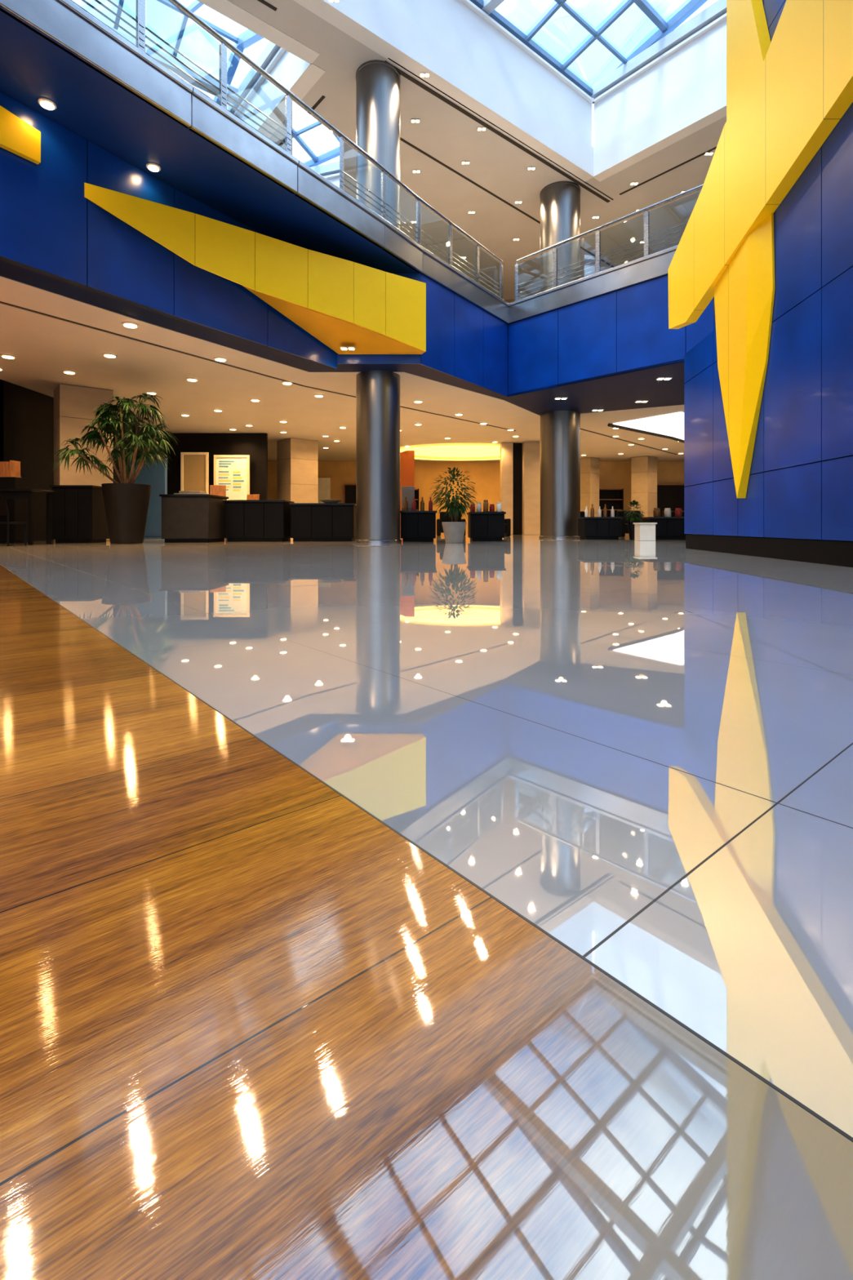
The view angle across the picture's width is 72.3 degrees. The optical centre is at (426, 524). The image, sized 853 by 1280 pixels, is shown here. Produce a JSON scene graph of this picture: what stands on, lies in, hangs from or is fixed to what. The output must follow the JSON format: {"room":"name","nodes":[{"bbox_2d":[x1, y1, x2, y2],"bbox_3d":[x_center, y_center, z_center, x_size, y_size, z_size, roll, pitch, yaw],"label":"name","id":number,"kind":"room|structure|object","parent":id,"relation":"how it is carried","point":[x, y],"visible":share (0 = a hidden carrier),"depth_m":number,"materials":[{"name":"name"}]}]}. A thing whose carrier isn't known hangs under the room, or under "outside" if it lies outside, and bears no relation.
{"room":"lobby","nodes":[
{"label":"lobby","id":0,"kind":"room"},
{"bbox_2d":[53,383,113,541],"bbox_3d":[-8.650,-1.490,14.700,1.150,3.781,1.000,0,0,-40],"label":"pillar","id":1,"kind":"structure","parent":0,"point":[73,406],"depth_m":14.22,"materials":[{"name":"stone"}]},
{"bbox_2d":[101,483,151,543],"bbox_3d":[-6.550,-0.240,12.750,0.977,1.280,0.977,0,0,0],"label":"planter","id":2,"kind":"object","parent":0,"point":[126,504],"depth_m":12.42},
{"bbox_2d":[0,379,267,541],"bbox_3d":[-10.245,-1.490,17.132,4.848,3.780,12.425,0,0,36],"label":"wall","id":3,"kind":"structure","parent":0,"point":[26,415],"depth_m":15.18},
{"bbox_2d":[180,452,208,493],"bbox_3d":[-8.450,-1.625,21.260,1.000,2.050,0.080,0,0,0],"label":"case","id":4,"kind":"object","parent":3,"relation":"attached to","point":[194,466],"visible":0.57,"depth_m":21.26,"materials":[{"name":"wood"}]},
{"bbox_2d":[213,454,249,500],"bbox_3d":[-7.100,-1.700,21.260,1.300,1.700,0.080,0,0,0],"label":"case","id":5,"kind":"object","parent":3,"relation":"attached to","point":[231,471],"visible":0.7,"depth_m":21.26,"materials":[{"name":"paper"}]},
{"bbox_2d":[218,460,244,490],"bbox_3d":[-7.119,-1.790,21.256,0.922,1.100,0.005,0,0,0],"label":"print","id":6,"kind":"object","parent":5,"relation":"attached to","point":[231,473],"depth_m":21.26,"materials":[{"name":"yellow"}]},
{"bbox_2d":[0,91,420,369],"bbox_3d":[-5.829,-4.304,6.151,1.544,2.008,16.932,0,0,38],"label":"wall","id":7,"kind":"structure","parent":0,"point":[48,227],"depth_m":8.33,"materials":[{"name":"paint"}]},
{"bbox_2d":[0,105,40,164],"bbox_3d":[-5.443,-4.940,6.682,0.080,0.680,1.834,0,0,32],"label":"sculpture","id":8,"kind":"object","parent":7,"relation":"attached to","point":[18,137],"visible":1,"depth_m":7.24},
{"bbox_2d":[84,182,426,354],"bbox_3d":[-2.766,-4.285,10.548,6.260,1.410,1.362,0,0,-41],"label":"sculpture","id":9,"kind":"object","parent":7,"relation":"attached to","point":[340,302],"visible":1,"depth_m":10.31,"materials":[{"name":"metal"}]},
{"bbox_2d":[339,346,355,350],"bbox_3d":[-1.600,-3.585,11.850,0.294,0.026,0.160,0,0,0],"label":"recessed light","id":10,"kind":"object","parent":9,"relation":"attached to","point":[341,348],"visible":1,"depth_m":11.81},
{"bbox_2d":[0,8,421,273],"bbox_3d":[-5.475,-5.325,5.610,1.528,0.030,17.074,0,0,34],"label":"soffit","id":11,"kind":"structure","parent":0,"point":[95,108],"depth_m":8.17,"materials":[{"name":"paint"}]},
{"bbox_2d":[37,97,56,110],"bbox_3d":[-4.780,-5.295,7.350,0.202,0.030,0.202,0,0,0],"label":"recessed light","id":12,"kind":"object","parent":11,"relation":"in","point":[45,103],"visible":1,"depth_m":7.32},
{"bbox_2d":[146,162,160,172],"bbox_3d":[-4.050,-5.295,8.650,0.202,0.030,0.202,0,0,0],"label":"recessed light","id":13,"kind":"object","parent":11,"relation":"in","point":[152,166],"visible":1,"depth_m":8.62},
{"bbox_2d":[276,438,318,502],"bbox_3d":[-5.200,-1.490,23.500,1.200,3.781,1.200,0,0,-40],"label":"pillar","id":14,"kind":"structure","parent":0,"point":[297,460],"depth_m":23.06,"materials":[{"name":"stone"}]},
{"bbox_2d":[0,260,684,461],"bbox_3d":[1.000,-3.439,14.950,33.800,0.122,31.900,0,0,0],"label":"ceiling","id":15,"kind":"structure","parent":0,"point":[48,334],"depth_m":14.24,"materials":[{"name":"beige paint"}]},
{"bbox_2d":[0,354,16,359],"bbox_3d":[-8.395,-3.373,11.701,0.270,0.030,0.270,0,0,0],"label":"recessed light","id":16,"kind":"object","parent":15,"relation":"in","point":[5,356],"visible":1,"depth_m":11.67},
{"bbox_2d":[62,369,76,374],"bbox_3d":[-7.900,-3.373,12.900,0.270,0.030,0.270,0,0,0],"label":"recessed light","id":17,"kind":"object","parent":15,"relation":"in","point":[72,372],"visible":1,"depth_m":12.86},
{"bbox_2d":[102,353,117,357],"bbox_3d":[-6.314,-3.373,11.629,0.270,0.030,0.270,0,0,0],"label":"recessed light","id":18,"kind":"object","parent":15,"relation":"in","point":[107,355],"visible":1,"depth_m":11.57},
{"bbox_2d":[121,321,138,328],"bbox_3d":[-5.006,-3.373,9.857,0.270,0.030,0.270,0,0,0],"label":"recessed light","id":19,"kind":"object","parent":15,"relation":"in","point":[127,324],"visible":1,"depth_m":9.81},
{"bbox_2d":[186,377,198,382],"bbox_3d":[-5.449,-3.373,13.565,0.270,0.030,0.270,0,0,0],"label":"recessed light","id":20,"kind":"object","parent":15,"relation":"in","point":[193,380],"visible":1,"depth_m":13.51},
{"bbox_2d":[213,356,227,361],"bbox_3d":[-4.202,-3.373,11.896,0.270,0.030,0.270,0,0,0],"label":"recessed light","id":21,"kind":"object","parent":15,"relation":"in","point":[216,358],"visible":1,"depth_m":11.84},
{"bbox_2d":[281,381,293,384],"bbox_3d":[-3.317,-3.373,13.884,0.270,0.030,0.270,0,0,0],"label":"recessed light","id":22,"kind":"object","parent":15,"relation":"in","point":[282,382],"visible":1,"depth_m":13.82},
{"bbox_2d":[400,443,500,460],"bbox_3d":[1.700,-3.344,27.000,7.000,0.088,5.800,0,0,0],"label":"ceiling light","id":23,"kind":"object","parent":15,"relation":"attached to","point":[438,451],"visible":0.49,"depth_m":26.95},
{"bbox_2d":[608,423,684,443],"bbox_3d":[10.462,-3.340,23.910,0.669,0.100,12.404,0,0,42],"label":"trim","id":24,"kind":"structure","parent":15,"relation":"attached to","point":[609,424],"depth_m":20.96,"materials":[{"name":"metal"}]},
{"bbox_2d":[613,411,684,439],"bbox_3d":[11.241,-3.365,22.828,2.894,0.030,12.938,0,0,42],"label":"recessed light","id":25,"kind":"object","parent":15,"relation":"in","point":[672,424],"visible":0.39,"depth_m":19.52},
{"bbox_2d":[655,377,672,379],"bbox_3d":[5.500,-3.385,13.500,0.323,0.026,0.176,0,0,0],"label":"recessed light","id":26,"kind":"object","parent":15,"relation":"in","point":[658,378],"visible":1,"depth_m":13.44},
{"bbox_2d":[400,450,414,533],"bbox_3d":[-1.025,-1.492,26.600,0.950,3.785,0.200,0,0,0],"label":"wall","id":27,"kind":"structure","parent":0,"point":[406,458],"depth_m":26.50,"materials":[{"name":"paint"}]},
{"bbox_2d":[0,532,852,1279],"bbox_3d":[-0.558,0.460,9.206,70.000,0.120,58.000,0,0,-40],"label":"floor","id":28,"kind":"structure","parent":0,"point":[251,1028],"depth_m":0.60,"materials":[{"name":"brown wood"}]},
{"bbox_2d":[0,476,26,542],"bbox_3d":[-10.200,-0.325,12.950,2.400,1.450,0.400,0,0,0],"label":"sideboard","id":29,"kind":"object","parent":28,"relation":"on","point":[17,508],"visible":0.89,"depth_m":12.76,"materials":[{"name":"black laminate"}]},
{"bbox_2d":[0,460,21,477],"bbox_3d":[-9.750,-1.235,12.950,1.300,0.370,0.300,0,0,0],"label":"wooden tray","id":30,"kind":"object","parent":29,"relation":"on","point":[11,468],"visible":1,"depth_m":13.03,"materials":[{"name":"brown wood"}]},
{"bbox_2d":[0,500,27,546],"bbox_3d":[-8.005,-0.030,11.117,0.440,0.860,0.508,0,0,8],"label":"chair","id":31,"kind":"object","parent":28,"relation":"on","point":[3,504],"visible":0.99,"depth_m":10.91,"materials":[{"name":"black laminate"}]},
{"bbox_2d":[0,488,53,545],"bbox_3d":[-8.600,-0.160,11.950,1.500,1.120,0.700,0,0,0],"label":"table","id":32,"kind":"object","parent":28,"relation":"on","point":[28,494],"visible":1,"depth_m":11.66,"materials":[{"name":"black laminate"}]},
{"bbox_2d":[48,484,109,542],"bbox_3d":[-7.875,-0.240,13.300,0.950,1.280,0.800,0,0,0],"label":"counter","id":33,"kind":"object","parent":28,"relation":"on","point":[78,515],"depth_m":12.93,"materials":[{"name":"black laminate"}]},
{"bbox_2d":[48,484,102,488],"bbox_3d":[-7.875,-0.855,13.300,0.950,0.050,0.800,0,0,0],"label":"countertop","id":34,"kind":"structure","parent":33,"relation":"on","point":[50,486],"depth_m":12.90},
{"bbox_2d":[51,392,179,543],"bbox_3d":[-6.541,-1.278,12.898,2.443,3.356,2.550,0,0,0],"label":"potted palm","id":35,"kind":"object","parent":28,"relation":"on","point":[126,502],"visible":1,"depth_m":12.45,"materials":[{"name":"plant"}]},
{"bbox_2d":[128,458,167,538],"bbox_3d":[-8.150,-0.775,17.025,1.500,2.350,0.250,0,0,0],"label":"folding screen","id":36,"kind":"object","parent":28,"relation":"on","point":[157,478],"visible":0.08,"depth_m":17.00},
{"bbox_2d":[159,494,228,542],"bbox_3d":[-5.525,-0.150,13.950,1.150,1.100,1.300,0,0,0],"label":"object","id":37,"kind":"structure","parent":28,"relation":"on","point":[184,517],"depth_m":13.33,"materials":[{"name":"wood"}]},
{"bbox_2d":[173,490,210,494],"bbox_3d":[-5.550,-0.750,13.850,0.700,0.100,0.500,0,0,0],"label":"document tray","id":38,"kind":"object","parent":37,"relation":"on","point":[180,492],"visible":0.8,"depth_m":13.65,"materials":[{"name":"plastic"}]},
{"bbox_2d":[159,494,228,498],"bbox_3d":[-5.525,-0.675,13.950,1.150,0.050,1.300,0,0,0],"label":"countertop","id":39,"kind":"structure","parent":37,"relation":"on","point":[211,495],"depth_m":13.30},
{"bbox_2d":[209,484,226,538],"bbox_3d":[-5.960,-0.375,16.633,0.440,1.550,0.509,0,0,-17],"label":"chair","id":40,"kind":"object","parent":28,"relation":"on","point":[216,490],"visible":0.15,"depth_m":16.84,"materials":[{"name":"brown wood"}]},
{"bbox_2d":[246,493,259,500],"bbox_3d":[-5.187,-0.250,16.932,0.440,1.300,0.509,0,0,23],"label":"chair","id":41,"kind":"object","parent":28,"relation":"on","point":[250,497],"visible":0.17,"depth_m":17.12,"materials":[{"name":"brown wood"}]},
{"bbox_2d":[222,500,293,541],"bbox_3d":[-4.150,-0.100,14.500,1.500,1.000,1.000,0,0,0],"label":"counter","id":42,"kind":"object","parent":28,"relation":"on","point":[244,520],"depth_m":14.03,"materials":[{"name":"black laminate"}]},
{"bbox_2d":[222,500,293,502],"bbox_3d":[-4.150,-0.575,14.500,1.500,0.050,1.000,0,0,0],"label":"countertop","id":43,"kind":"structure","parent":42,"relation":"on","point":[286,501],"depth_m":14.00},
{"bbox_2d":[288,502,355,541],"bbox_3d":[-2.550,-0.065,14.700,1.600,0.930,1.000,0,0,0],"label":"counter","id":44,"kind":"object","parent":28,"relation":"on","point":[309,522],"depth_m":14.23,"materials":[{"name":"black laminate"}]},
{"bbox_2d":[288,502,355,506],"bbox_3d":[-2.550,-0.505,14.700,1.600,0.050,1.000,0,0,0],"label":"countertop","id":45,"kind":"structure","parent":44,"relation":"on","point":[290,504],"depth_m":14.20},
{"bbox_2d":[319,499,342,502],"bbox_3d":[-2.400,-0.580,14.700,0.600,0.100,0.600,0,0,0],"label":"bowl","id":46,"kind":"object","parent":44,"relation":"on","point":[322,500],"visible":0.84,"depth_m":14.52,"materials":[{"name":"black ceramic"}]},
{"bbox_2d":[355,59,401,543],"bbox_3d":[-1.100,-4.899,13.300,1.060,10.597,1.060,0,0,0],"label":"column","id":47,"kind":"structure","parent":28,"relation":"on","point":[378,82],"depth_m":12.87,"materials":[{"name":"metal"}]},
{"bbox_2d":[400,511,436,542],"bbox_3d":[-0.200,0.030,14.300,0.900,0.740,0.800,0,0,0],"label":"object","id":48,"kind":"structure","parent":28,"relation":"on","point":[415,526],"depth_m":13.93,"materials":[{"name":"black laminate"}]},
{"bbox_2d":[404,497,408,511],"bbox_3d":[-0.500,-0.510,14.200,0.100,0.340,0.100,0,0,0],"label":"bottle","id":49,"kind":"object","parent":48,"relation":"on","point":[406,503],"visible":0.92,"depth_m":14.16,"materials":[{"name":"glass"}]},
{"bbox_2d":[401,486,414,511],"bbox_3d":[-0.460,-0.645,14.465,0.320,0.610,0.270,0,0,0],"label":"coffee machine","id":50,"kind":"object","parent":48,"relation":"on","point":[408,492],"visible":0.72,"depth_m":14.33,"materials":[{"name":"metal"}]},
{"bbox_2d":[412,497,416,511],"bbox_3d":[-0.300,-0.510,14.200,0.100,0.340,0.100,0,0,0],"label":"bottle","id":51,"kind":"object","parent":48,"relation":"on","point":[414,503],"visible":0.94,"depth_m":14.16,"materials":[{"name":"glass"}]},
{"bbox_2d":[414,488,418,511],"bbox_3d":[-1.300,-0.750,30.700,1.800,2.300,0.400,0,0,0],"label":"shelving unit","id":52,"kind":"object","parent":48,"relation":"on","point":[416,491],"visible":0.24,"depth_m":30.87,"materials":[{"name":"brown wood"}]},
{"bbox_2d":[400,511,436,513],"bbox_3d":[-0.200,-0.315,14.300,0.900,0.050,0.800,0,0,0],"label":"countertop","id":53,"kind":"structure","parent":48,"relation":"on","point":[400,511],"depth_m":13.90,"materials":[{"name":"stone"}]},
{"bbox_2d":[420,497,424,511],"bbox_3d":[-0.100,-0.510,14.200,0.100,0.340,0.100,0,0,0],"label":"bottle","id":54,"kind":"object","parent":48,"relation":"on","point":[422,503],"visible":0.94,"depth_m":14.16,"materials":[{"name":"glass"}]},
{"bbox_2d":[428,497,432,511],"bbox_3d":[0.100,-0.510,14.200,0.100,0.340,0.100,0,0,0],"label":"bottle","id":55,"kind":"object","parent":48,"relation":"on","point":[430,503],"visible":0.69,"depth_m":14.16,"materials":[{"name":"glass"}]},
{"bbox_2d":[436,511,465,536],"bbox_3d":[0.900,-0.050,21.540,1.040,0.900,0.880,0,0,0],"label":"armchair","id":56,"kind":"object","parent":28,"relation":"on","point":[439,526],"visible":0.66,"depth_m":21.80,"materials":[{"name":"black leather"}]},
{"bbox_2d":[427,466,476,542],"bbox_3d":[0.605,-0.449,13.093,1.207,1.698,1.153,0,0,0],"label":"fig","id":57,"kind":"object","parent":28,"relation":"on","point":[454,531],"visible":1,"depth_m":12.92,"materials":[{"name":"plant"}]},
{"bbox_2d":[466,511,506,541],"bbox_3d":[1.500,0.040,14.750,0.900,0.720,0.900,0,0,0],"label":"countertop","id":58,"kind":"structure","parent":28,"relation":"on","point":[482,526],"depth_m":14.33,"materials":[{"name":"black laminate"}]},
{"bbox_2d":[470,503,475,511],"bbox_3d":[1.150,-0.420,14.550,0.130,0.200,0.130,0,0,0],"label":"jar","id":59,"kind":"object","parent":58,"relation":"on","point":[472,506],"visible":0.87,"depth_m":14.49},
{"bbox_2d":[475,502,481,511],"bbox_3d":[1.315,-0.445,14.650,0.130,0.250,0.130,0,0,0],"label":"jar","id":60,"kind":"object","parent":58,"relation":"on","point":[478,506],"visible":0.92,"depth_m":14.60,"materials":[{"name":"white ceramic"}]},
{"bbox_2d":[483,500,488,511],"bbox_3d":[1.480,-0.470,14.550,0.130,0.300,0.130,0,0,0],"label":"jar","id":61,"kind":"object","parent":58,"relation":"on","point":[486,502],"visible":0.93,"depth_m":14.50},
{"bbox_2d":[466,511,506,514],"bbox_3d":[1.500,-0.295,14.750,0.900,0.050,0.900,0,0,0],"label":"countertop","id":62,"kind":"structure","parent":58,"relation":"on","point":[469,513],"depth_m":14.30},
{"bbox_2d":[489,504,494,511],"bbox_3d":[1.645,-0.420,14.650,0.130,0.200,0.130,0,0,0],"label":"jar","id":63,"kind":"object","parent":58,"relation":"on","point":[491,506],"visible":0.86,"depth_m":14.59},
{"bbox_2d":[496,502,502,511],"bbox_3d":[1.810,-0.445,14.550,0.130,0.250,0.130,0,0,0],"label":"jar","id":64,"kind":"object","parent":58,"relation":"on","point":[499,506],"visible":0.94,"depth_m":14.50,"materials":[{"name":"white ceramic"}]},
{"bbox_2d":[482,511,511,536],"bbox_3d":[2.400,-0.050,20.640,1.040,0.900,0.880,0,0,0],"label":"armchair","id":65,"kind":"object","parent":28,"relation":"on","point":[507,522],"visible":0.29,"depth_m":20.21,"materials":[{"name":"black leather"}]},
{"bbox_2d":[539,181,580,538],"bbox_3d":[4.100,-4.899,17.900,1.260,10.597,1.260,0,0,0],"label":"column","id":66,"kind":"structure","parent":28,"relation":"on","point":[560,201],"depth_m":17.37,"materials":[{"name":"metal"}]},
{"bbox_2d":[577,516,622,539],"bbox_3d":[4.825,0.090,16.300,1.050,0.620,0.800,0,0,0],"label":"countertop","id":67,"kind":"structure","parent":28,"relation":"on","point":[588,527],"depth_m":15.93,"materials":[{"name":"black laminate"}]},
{"bbox_2d":[585,506,588,516],"bbox_3d":[4.450,-0.370,16.200,0.100,0.300,0.100,0,0,0],"label":"bottle","id":68,"kind":"object","parent":67,"relation":"on","point":[586,509],"visible":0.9,"depth_m":16.16,"materials":[{"name":"white ceramic"}]},
{"bbox_2d":[590,504,594,516],"bbox_3d":[4.630,-0.400,16.280,0.100,0.360,0.100,0,0,0],"label":"bottle","id":69,"kind":"object","parent":67,"relation":"on","point":[592,511],"visible":0.89,"depth_m":16.25,"materials":[{"name":"glass"}]},
{"bbox_2d":[597,506,601,516],"bbox_3d":[4.810,-0.370,16.200,0.100,0.300,0.100,0,0,0],"label":"bottle","id":70,"kind":"object","parent":67,"relation":"on","point":[599,511],"visible":0.89,"depth_m":16.17,"materials":[{"name":"white ceramic"}]},
{"bbox_2d":[577,516,622,519],"bbox_3d":[4.825,-0.195,16.300,1.050,0.050,0.800,0,0,0],"label":"countertop","id":71,"kind":"structure","parent":67,"relation":"on","point":[581,517],"depth_m":15.90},
{"bbox_2d":[603,504,607,516],"bbox_3d":[4.990,-0.400,16.280,0.100,0.360,0.100,0,0,0],"label":"bottle","id":72,"kind":"object","parent":67,"relation":"on","point":[605,509],"visible":0.93,"depth_m":16.25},
{"bbox_2d":[610,506,614,516],"bbox_3d":[5.170,-0.370,16.200,0.100,0.300,0.100,0,0,0],"label":"bottle","id":73,"kind":"object","parent":67,"relation":"on","point":[612,511],"visible":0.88,"depth_m":16.16,"materials":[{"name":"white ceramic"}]},
{"bbox_2d":[599,488,623,516],"bbox_3d":[9.600,-0.750,30.700,1.400,2.300,0.400,0,0,0],"label":"shelving unit","id":74,"kind":"object","parent":28,"relation":"on","point":[609,497],"visible":0.32,"depth_m":30.87,"materials":[{"name":"brown wood"}]},
{"bbox_2d":[617,510,640,537],"bbox_3d":[7.000,-0.050,19.840,1.040,0.900,0.880,0,0,0],"label":"armchair","id":75,"kind":"object","parent":28,"relation":"on","point":[624,528],"visible":0.26,"depth_m":20.10,"materials":[{"name":"black leather"}]},
{"bbox_2d":[622,500,644,539],"bbox_3d":[5.731,-0.146,16.100,0.590,1.091,0.587,0,0,0],"label":"potted shrub","id":76,"kind":"object","parent":28,"relation":"on","point":[630,524],"visible":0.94,"depth_m":16.00,"materials":[{"name":"green plant"}]},
{"bbox_2d":[633,522,657,540],"bbox_3d":[5.620,0.170,15.000,0.460,0.460,0.460,0,0,0],"label":"pedestal","id":77,"kind":"object","parent":28,"relation":"on","point":[642,531],"visible":0.98,"depth_m":14.80,"materials":[{"name":"white ceramic"}]},
{"bbox_2d":[640,516,693,539],"bbox_3d":[6.800,0.090,16.300,1.400,0.620,0.800,0,0,0],"label":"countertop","id":78,"kind":"structure","parent":28,"relation":"on","point":[666,527],"depth_m":15.93,"materials":[{"name":"black laminate"}]},
{"bbox_2d":[653,507,660,516],"bbox_3d":[6.400,-0.345,16.200,0.180,0.250,0.180,0,0,0],"label":"jar","id":79,"kind":"object","parent":78,"relation":"on","point":[656,510],"visible":0.93,"depth_m":16.13,"materials":[{"name":"ceramic"}]},
{"bbox_2d":[640,516,684,519],"bbox_3d":[6.800,-0.195,16.300,1.400,0.050,0.800,0,0,0],"label":"countertop","id":80,"kind":"structure","parent":78,"relation":"on","point":[646,517],"depth_m":15.90,"materials":[{"name":"stone"}]},
{"bbox_2d":[664,507,671,516],"bbox_3d":[6.700,-0.345,16.200,0.180,0.250,0.180,0,0,0],"label":"jar","id":81,"kind":"object","parent":78,"relation":"on","point":[668,510],"visible":0.93,"depth_m":16.13,"materials":[{"name":"white ceramic"}]},
{"bbox_2d":[675,507,682,516],"bbox_3d":[7.000,-0.345,16.200,0.180,0.250,0.180,0,0,0],"label":"jar","id":82,"kind":"object","parent":78,"relation":"on","point":[678,512],"visible":0.89,"depth_m":16.13,"materials":[{"name":"ceramic"}]},
{"bbox_2d":[662,511,684,516],"bbox_3d":[8.900,-0.050,20.640,1.040,0.900,0.880,0,0,0],"label":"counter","id":83,"kind":"object","parent":28,"relation":"on","point":[673,513],"visible":0.06,"depth_m":20.90,"materials":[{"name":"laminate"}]},
{"bbox_2d":[441,521,466,542],"bbox_3d":[0.620,0.165,13.100,0.556,0.470,0.556,0,0,0],"label":"planter","id":84,"kind":"object","parent":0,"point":[454,531],"depth_m":12.90,"materials":[{"name":"ceramic"}]},
{"bbox_2d":[267,461,684,532],"bbox_3d":[1.000,-4.900,31.100,34.000,10.600,0.200,0,0,0],"label":"wall","id":85,"kind":"structure","parent":0,"point":[486,475],"depth_m":31.00,"materials":[{"name":"paint"}]},
{"bbox_2d":[317,477,330,502],"bbox_3d":[-5.850,-1.700,30.930,1.500,1.600,0.100,0,0,0],"label":"picture","id":86,"kind":"object","parent":85,"relation":"attached to","point":[324,483],"visible":0.24,"depth_m":30.88,"materials":[{"name":"white fabric"}]},
{"bbox_2d":[343,484,355,503],"bbox_3d":[-3.350,-0.880,30.810,2.020,2.560,0.180,0,0,0],"label":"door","id":87,"kind":"structure","parent":85,"relation":"in","point":[349,490],"depth_m":30.75,"materials":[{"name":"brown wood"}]},
{"bbox_2d":[657,484,685,516],"bbox_3d":[13.550,-0.880,30.810,4.020,2.560,0.180,0,0,0],"label":"door","id":88,"kind":"structure","parent":85,"relation":"in","point":[668,495],"depth_m":30.75,"materials":[{"name":"brown wood"}]},
{"bbox_2d":[228,0,726,299],"bbox_3d":[-0.553,-10.319,15.827,49.992,0.262,34.995,0,0,-40],"label":"ceiling","id":89,"kind":"structure","parent":0,"point":[496,175],"depth_m":17.08,"materials":[{"name":"grey paint"}]},
{"bbox_2d":[197,0,325,137],"bbox_3d":[-8.391,-10.894,13.214,9.279,1.412,8.679,0,0,-40],"label":"wall","id":90,"kind":"structure","parent":89,"relation":"attached to","point":[292,66],"depth_m":13.60,"materials":[{"name":"white paint"}]},
{"bbox_2d":[107,0,279,113],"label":"skylight","id":91,"kind":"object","parent":90,"relation":"attached to","point":[242,77],"depth_m":15.23,"materials":[{"name":"clear glass"}]},
{"bbox_2d":[328,0,339,2],"bbox_3d":[-1.800,-10.183,11.300,0.220,0.026,0.120,0,0,0],"label":"recessed light","id":92,"kind":"object","parent":89,"relation":"in","point":[329,1],"visible":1,"depth_m":11.33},
{"bbox_2d":[410,118,419,122],"bbox_3d":[-0.280,-10.183,14.700,0.220,0.026,0.120,0,0,0],"label":"recessed light","id":93,"kind":"object","parent":89,"relation":"in","point":[413,120],"visible":1,"depth_m":14.66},
{"bbox_2d":[419,72,429,77],"bbox_3d":[-0.040,-10.183,13.200,0.220,0.026,0.120,0,0,0],"label":"recessed light","id":94,"kind":"object","parent":89,"relation":"in","point":[421,74],"visible":1,"depth_m":13.19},
{"bbox_2d":[477,126,486,130],"bbox_3d":[1.420,-10.183,15.000,0.220,0.026,0.120,0,0,0],"label":"recessed light","id":95,"kind":"object","parent":89,"relation":"in","point":[479,128],"visible":1,"depth_m":14.97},
{"bbox_2d":[293,0,726,182],"bbox_3d":[0.845,-11.394,7.888,18.677,2.412,9.679,0,0,-40],"label":"wall","id":96,"kind":"structure","parent":89,"relation":"attached to","point":[468,55],"depth_m":14.83,"materials":[{"name":"white paint"}]},
{"bbox_2d":[470,0,726,98],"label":"skylight","id":97,"kind":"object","parent":96,"relation":"attached to","point":[597,46],"depth_m":15.22,"materials":[{"name":"clear glass"}]},
{"bbox_2d":[703,151,714,155],"bbox_3d":[7.750,-10.183,16.000,0.220,0.026,0.120,0,0,0],"label":"recessed light","id":98,"kind":"object","parent":89,"relation":"in","point":[706,153],"visible":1,"depth_m":15.99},
{"bbox_2d":[507,324,508,394],"bbox_3d":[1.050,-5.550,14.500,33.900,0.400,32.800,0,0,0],"label":"wall","id":99,"kind":"structure","parent":0,"point":[508,324],"depth_m":18.82,"materials":[{"name":"paint"}]},
{"bbox_2d":[503,299,515,303],"bbox_3d":[-1.900,-7.980,26.500,27.800,4.420,0.200,0,0,0],"label":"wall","id":100,"kind":"structure","parent":0,"point":[508,301],"depth_m":26.40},
{"bbox_2d":[500,441,540,534],"bbox_3d":[4.000,-1.492,24.200,1.800,3.785,1.200,0,0,0],"label":"pillar","id":101,"kind":"structure","parent":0,"point":[520,463],"depth_m":23.90,"materials":[{"name":"stone"}]},
{"bbox_2d":[420,273,713,396],"bbox_3d":[10.074,-4.354,7.322,22.678,1.908,4.037,0,0,36],"label":"wall","id":102,"kind":"structure","parent":0,"point":[626,329],"depth_m":13.57,"materials":[{"name":"paint"}]},
{"bbox_2d":[0,0,678,324],"bbox_3d":[4.183,-5.570,6.857,28.057,0.520,17.592,0,0,0],"label":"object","id":103,"kind":"structure","parent":102,"relation":"attached to","point":[63,22],"depth_m":8.82,"materials":[{"name":"metal"}]},
{"bbox_2d":[70,0,502,298],"bbox_3d":[-3.906,-6.409,6.821,0.238,1.158,20.991,0,0,34],"label":"balustrade","id":104,"kind":"object","parent":103,"relation":"on","point":[313,144],"visible":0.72,"depth_m":9.66,"materials":[{"name":"metal"}]},
{"bbox_2d":[515,183,703,301],"bbox_3d":[6.485,-6.409,11.132,0.125,1.158,11.970,0,0,-44],"label":"balustrade","id":105,"kind":"object","parent":103,"relation":"on","point":[646,215],"visible":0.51,"depth_m":13.64,"materials":[{"name":"metal"}]},
{"bbox_2d":[580,457,599,516],"bbox_3d":[8.200,-1.490,29.600,0.800,3.781,0.800,0,0,-40],"label":"pillar","id":106,"kind":"structure","parent":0,"point":[589,466],"depth_m":29.28,"materials":[{"name":"stone"}]},
{"bbox_2d":[627,521,640,539],"bbox_3d":[5.730,0.150,16.100,0.338,0.500,0.338,0,0,0],"label":"planter","id":107,"kind":"object","parent":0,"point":[630,524],"depth_m":16.01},
{"bbox_2d":[631,456,657,517],"bbox_3d":[10.900,-1.490,29.200,0.900,3.781,0.900,0,0,-40],"label":"pillar","id":108,"kind":"structure","parent":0,"point":[643,468],"depth_m":28.85,"materials":[{"name":"stone"}]},
{"bbox_2d":[684,0,852,541],"bbox_3d":[4.157,-4.750,3.418,0.730,10.300,13.160,0,0,5],"label":"wall","id":109,"kind":"structure","parent":0,"point":[800,486],"depth_m":6.38,"materials":[{"name":"paint"}]},
{"bbox_2d":[667,0,852,497],"bbox_3d":[3.995,-5.025,6.470,0.165,9.350,7.791,0,0,5],"label":"sculpture","id":110,"kind":"object","parent":109,"relation":"attached to","point":[786,95],"visible":1,"depth_m":7.21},
{"bbox_2d":[685,534,852,567],"bbox_3d":[3.871,0.280,3.446,0.105,0.240,13.160,0,0,5],"label":"baseboard","id":111,"kind":"structure","parent":109,"relation":"attached to","point":[835,553],"depth_m":6.82,"materials":[{"name":"black laminate"}]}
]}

